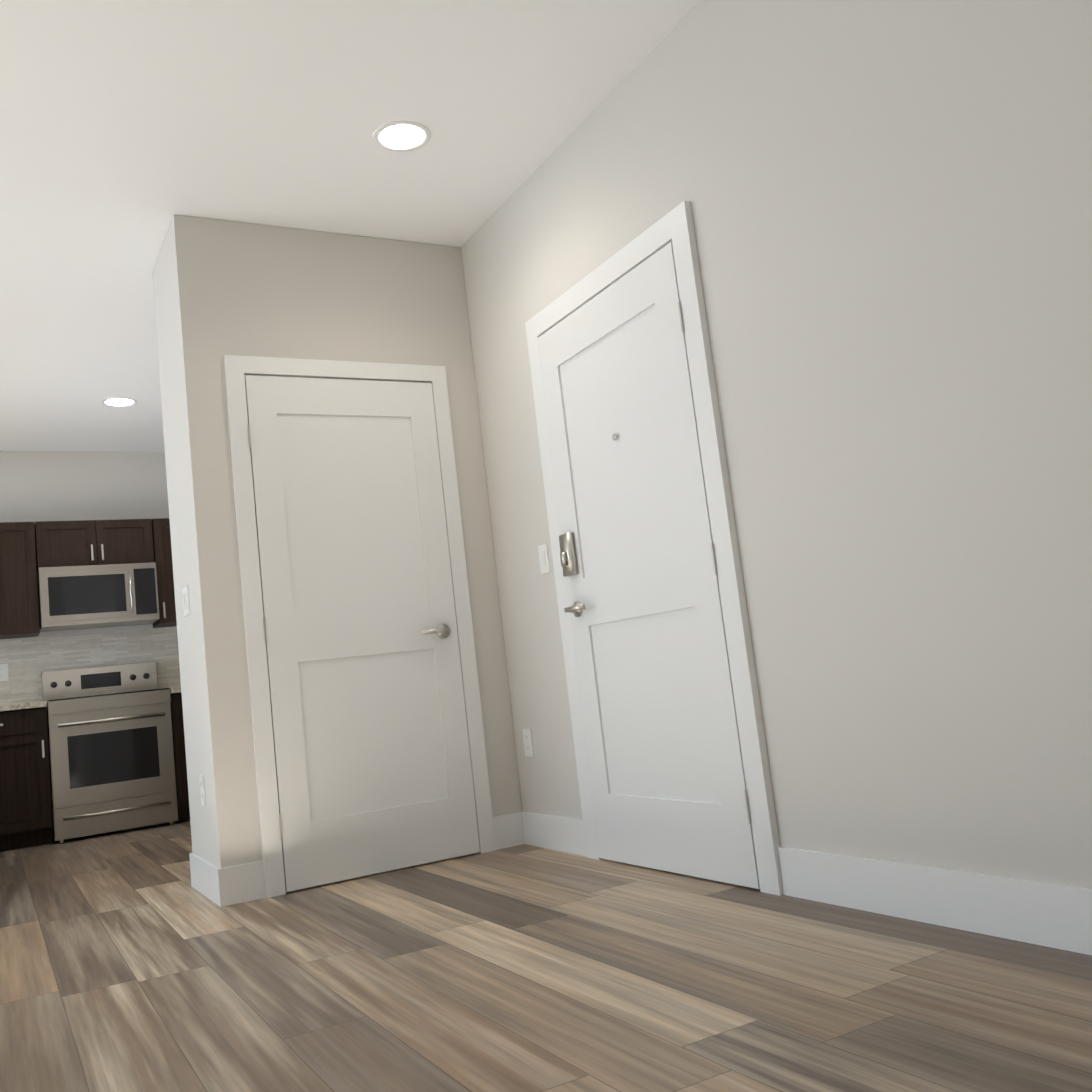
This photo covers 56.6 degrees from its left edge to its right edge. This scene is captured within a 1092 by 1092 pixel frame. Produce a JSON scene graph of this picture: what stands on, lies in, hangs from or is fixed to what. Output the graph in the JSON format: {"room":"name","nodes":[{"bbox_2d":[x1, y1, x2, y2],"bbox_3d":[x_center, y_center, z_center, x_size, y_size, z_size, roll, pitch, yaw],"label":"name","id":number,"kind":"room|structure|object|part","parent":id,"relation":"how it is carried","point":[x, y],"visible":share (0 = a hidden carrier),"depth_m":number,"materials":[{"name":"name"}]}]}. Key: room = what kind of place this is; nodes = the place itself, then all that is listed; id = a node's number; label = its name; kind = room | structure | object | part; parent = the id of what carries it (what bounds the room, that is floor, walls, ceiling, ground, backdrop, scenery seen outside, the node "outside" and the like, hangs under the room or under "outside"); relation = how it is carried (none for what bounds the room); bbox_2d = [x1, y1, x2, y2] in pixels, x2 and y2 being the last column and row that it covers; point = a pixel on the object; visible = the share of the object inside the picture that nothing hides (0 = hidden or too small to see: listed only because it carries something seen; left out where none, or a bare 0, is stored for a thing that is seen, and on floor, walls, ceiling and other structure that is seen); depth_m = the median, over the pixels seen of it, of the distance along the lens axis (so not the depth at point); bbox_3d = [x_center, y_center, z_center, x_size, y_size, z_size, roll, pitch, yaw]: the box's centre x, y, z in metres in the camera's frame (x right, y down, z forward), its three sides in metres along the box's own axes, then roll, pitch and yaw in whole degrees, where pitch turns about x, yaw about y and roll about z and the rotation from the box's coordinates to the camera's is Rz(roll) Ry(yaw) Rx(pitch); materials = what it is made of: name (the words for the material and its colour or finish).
{"room":"apartment entryway","nodes":[
{"label":"apartment entryway","id":0,"kind":"room"},
{"bbox_2d":[0,451,168,638],"bbox_3d":[-3.882,0.675,6.988,4.720,2.704,0.120,-3,-8,-29],"label":"wall","id":1,"kind":"structure","parent":0,"point":[36,486],"depth_m":7.40,"materials":[{"name":"paint"}]},
{"bbox_2d":[0,664,8,680],"bbox_3d":[-3.727,0.868,6.952,0.072,0.116,0.008,-3,-8,-29],"label":"outlet","id":2,"kind":"object","parent":1,"relation":"attached to","point":[4,672],"visible":1,"depth_m":6.96,"materials":[{"name":"white plastic"}]},
{"bbox_2d":[0,522,39,641],"bbox_3d":[-3.776,0.244,6.866,0.581,0.760,0.330,-3,-8,-29],"label":"upper cabinet","id":3,"kind":"object","parent":1,"relation":"attached to","point":[19,548],"depth_m":6.82,"materials":[{"name":"brown wood"}]},
{"bbox_2d":[36,519,151,567],"bbox_3d":[-3.217,0.003,7.221,0.747,0.325,0.330,-3,-8,-29],"label":"upper cabinet","id":4,"kind":"object","parent":1,"relation":"attached to","point":[122,541],"depth_m":7.07,"materials":[{"name":"brown wood"}]},
{"bbox_2d":[37,562,158,631],"bbox_3d":[-3.144,0.356,7.119,0.742,0.402,0.435,-3,-8,-29],"label":"microwave","id":5,"kind":"object","parent":4,"relation":"attached to","point":[90,596],"visible":0.98,"depth_m":6.97,"materials":[{"name":"silver metal"}]},
{"bbox_3d":[-3.046,0.327,6.982,0.680,0.322,0.002,-3,-8,-29],"label":"glass","id":6,"kind":"part","parent":5,"relation":"part of","materials":[{"name":"black glass"}]},
{"bbox_3d":[-2.885,0.317,7.046,0.018,0.282,0.049,-3,-8,-29],"label":"handle","id":7,"kind":"part","parent":5,"relation":"part of","materials":[{"name":"silver metal"}]},
{"bbox_2d":[152,518,176,629],"bbox_3d":[-2.598,0.188,7.503,0.579,0.760,0.374,-3,-8,-29],"label":"upper cabinet","id":8,"kind":"object","parent":1,"relation":"attached to","point":[161,537],"depth_m":7.27,"materials":[{"name":"brown wood"}]},
{"bbox_2d":[0,0,699,451],"bbox_3d":[-4.175,-1.114,3.789,8.220,0.100,10.907,-3,-8,-29],"label":"ceiling","id":9,"kind":"structure","parent":0,"point":[130,130],"depth_m":3.60,"materials":[{"name":"paint"}]},
{"bbox_2d":[101,397,136,406],"bbox_3d":[-2.687,-0.906,6.388,0.210,0.006,0.210,-3,-8,-29],"label":"ceiling light","id":10,"kind":"object","parent":9,"relation":"attached to","point":[119,402],"depth_m":6.38,"materials":[{"name":"white"}]},
{"bbox_3d":[-2.687,-0.906,6.388,0.210,0.006,0.210,-3,-8,-29],"label":"ceiling light ring","id":11,"kind":"part","parent":10,"relation":"part of","materials":[{"name":"white plastic"}]},
{"bbox_2d":[373,120,430,151],"bbox_3d":[-0.525,-1.493,3.699,0.210,0.006,0.210,-3,-8,-29],"label":"ceiling light","id":12,"kind":"object","parent":9,"relation":"attached to","point":[402,136],"depth_m":3.69,"materials":[{"name":"white"}]},
{"bbox_3d":[-0.525,-1.493,3.699,0.210,0.006,0.210,-3,-8,-29],"label":"ceiling light ring","id":13,"kind":"part","parent":12,"relation":"part of","materials":[{"name":"white plastic"}]},
{"bbox_2d":[0,821,1091,1091],"bbox_3d":[-3.855,1.650,3.443,8.220,0.100,10.907,-3,-8,-29],"label":"floor","id":14,"kind":"structure","parent":0,"point":[132,961],"depth_m":2.35,"materials":[{"name":"brown wood"}]},
{"bbox_2d":[0,706,52,851],"bbox_3d":[-3.569,1.520,6.576,0.608,0.865,0.611,-3,-8,-29],"label":"base cabinet","id":15,"kind":"object","parent":14,"relation":"on","point":[26,820],"depth_m":6.41,"materials":[{"name":"brown wood"}]},
{"bbox_2d":[0,702,46,709],"bbox_3d":[-3.878,1.086,6.474,1.213,0.034,0.633,-3,-8,-29],"label":"countertop","id":16,"kind":"structure","parent":15,"relation":"on","point":[15,705],"depth_m":6.45,"materials":[{"name":"beige stone"}]},
{"bbox_2d":[41,662,177,842],"bbox_3d":[-2.962,1.361,6.876,0.742,1.115,0.688,-3,-8,-29],"label":"range","id":17,"kind":"object","parent":14,"relation":"on","point":[111,753],"visible":0.98,"depth_m":6.64,"materials":[{"name":"silver metal"}]},
{"bbox_3d":[-2.974,1.219,6.886,0.734,0.740,0.564,-3,-8,-29],"label":"glass","id":18,"kind":"part","parent":17,"relation":"part of","materials":[{"name":"black"}]},
{"bbox_3d":[-2.798,1.422,6.589,0.642,0.606,0.056,-3,-8,-29],"label":"handle","id":19,"kind":"part","parent":17,"relation":"part of","materials":[{"name":"silver metal"}]},
{"bbox_2d":[170,690,189,822],"bbox_3d":[-2.391,1.462,7.201,0.550,0.865,0.676,-3,-8,-29],"label":"base cabinet","id":20,"kind":"object","parent":14,"relation":"on","point":[176,696],"depth_m":6.86,"materials":[{"name":"brown wood"}]},
{"bbox_2d":[168,686,180,689],"bbox_3d":[-2.195,1.010,7.420,1.141,0.034,0.633,-3,-8,-29],"label":"countertop","id":21,"kind":"structure","parent":20,"relation":"on","point":[170,687],"depth_m":7.45,"materials":[{"name":"beige stone"}]},
{"bbox_2d":[152,215,522,892],"bbox_3d":[-0.867,0.045,4.730,1.628,2.702,0.968,-3,-8,-29],"label":"wall block","id":22,"kind":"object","parent":14,"relation":"on","point":[232,287],"visible":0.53,"depth_m":4.23,"materials":[{"name":"paint"}]},
{"bbox_2d":[182,585,189,616],"bbox_3d":[-1.476,0.227,4.156,0.008,0.116,0.118,-3,-8,-29],"label":"light switch","id":23,"kind":"object","parent":22,"relation":"attached to","point":[186,602],"visible":0.98,"depth_m":4.13,"materials":[{"name":"white plastic"}]},
{"bbox_2d":[199,775,205,805],"bbox_3d":[-1.356,0.965,4.002,0.008,0.116,0.072,-3,-8,-29],"label":"electrical outlet","id":24,"kind":"object","parent":22,"relation":"attached to","point":[202,791],"visible":0.96,"depth_m":3.98,"materials":[{"name":"white plastic"}]},
{"bbox_2d":[245,375,479,891],"bbox_3d":[-0.750,0.296,4.166,0.816,2.025,0.031,-3,-8,-29],"label":"closet door leaf","id":25,"kind":"structure","parent":22,"relation":"attached to","point":[371,748],"depth_m":4.15,"materials":[{"name":"white"}]},
{"bbox_3d":[-1.096,0.315,3.956,0.006,1.630,0.004,-3,-8,-29],"label":"closet door hinges","id":26,"kind":"part","parent":25,"relation":"part of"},
{"bbox_2d":[421,624,450,637],"bbox_3d":[-0.461,0.359,4.270,0.145,0.060,0.055,-3,-8,-29],"label":"door handle","id":27,"kind":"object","parent":25,"relation":"attached to","point":[442,630],"depth_m":4.26,"materials":[{"name":"silver metal"}]},
{"bbox_2d":[461,0,1091,888],"bbox_3d":[0.861,-0.414,2.668,0.120,2.704,4.389,-3,-8,-29],"label":"wall","id":28,"kind":"structure","parent":0,"point":[891,204],"depth_m":2.59,"materials":[{"name":"paint"}]},
{"bbox_2d":[522,729,533,756],"bbox_3d":[-0.077,0.835,4.305,0.008,0.116,0.072,-3,-8,-29],"label":"outlet","id":29,"kind":"object","parent":28,"relation":"attached to","point":[528,742],"visible":1,"depth_m":4.30,"materials":[{"name":"white plastic"}]},
{"bbox_2d":[538,544,550,573],"bbox_3d":[-0.009,0.053,4.120,0.008,0.116,0.072,-3,-8,-29],"label":"light switch","id":30,"kind":"object","parent":28,"relation":"attached to","point":[544,559],"visible":1,"depth_m":4.11,"materials":[{"name":"white plastic"}]},
{"bbox_2d":[189,201,1091,954],"bbox_3d":[-4.087,0.551,3.522,7.740,2.140,10.666,-3,-8,-29],"label":"baseboard","id":31,"kind":"structure","parent":28,"relation":"attached to","point":[1035,913],"depth_m":3.48,"materials":[{"name":"white wood"}]},
{"bbox_2d":[538,242,759,888],"bbox_3d":[0.310,0.094,3.531,0.031,2.025,0.915,-3,-8,-29],"label":"door leaf","id":32,"kind":"structure","parent":28,"relation":"in","point":[664,754],"depth_m":3.47,"materials":[{"name":"white wood"}]},
{"bbox_2d":[559,532,584,616],"bbox_3d":[0.103,0.106,3.822,0.055,0.320,0.150,-3,-8,-29],"label":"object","id":33,"kind":"structure","parent":32,"relation":"attached to","point":[568,558],"depth_m":3.85,"materials":[{"name":"silver metal"}]},
{"bbox_3d":[0.516,0.026,3.131,0.004,1.630,0.006,-3,-8,-29],"label":"entry door hinges","id":34,"kind":"part","parent":32,"relation":"part of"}
]}

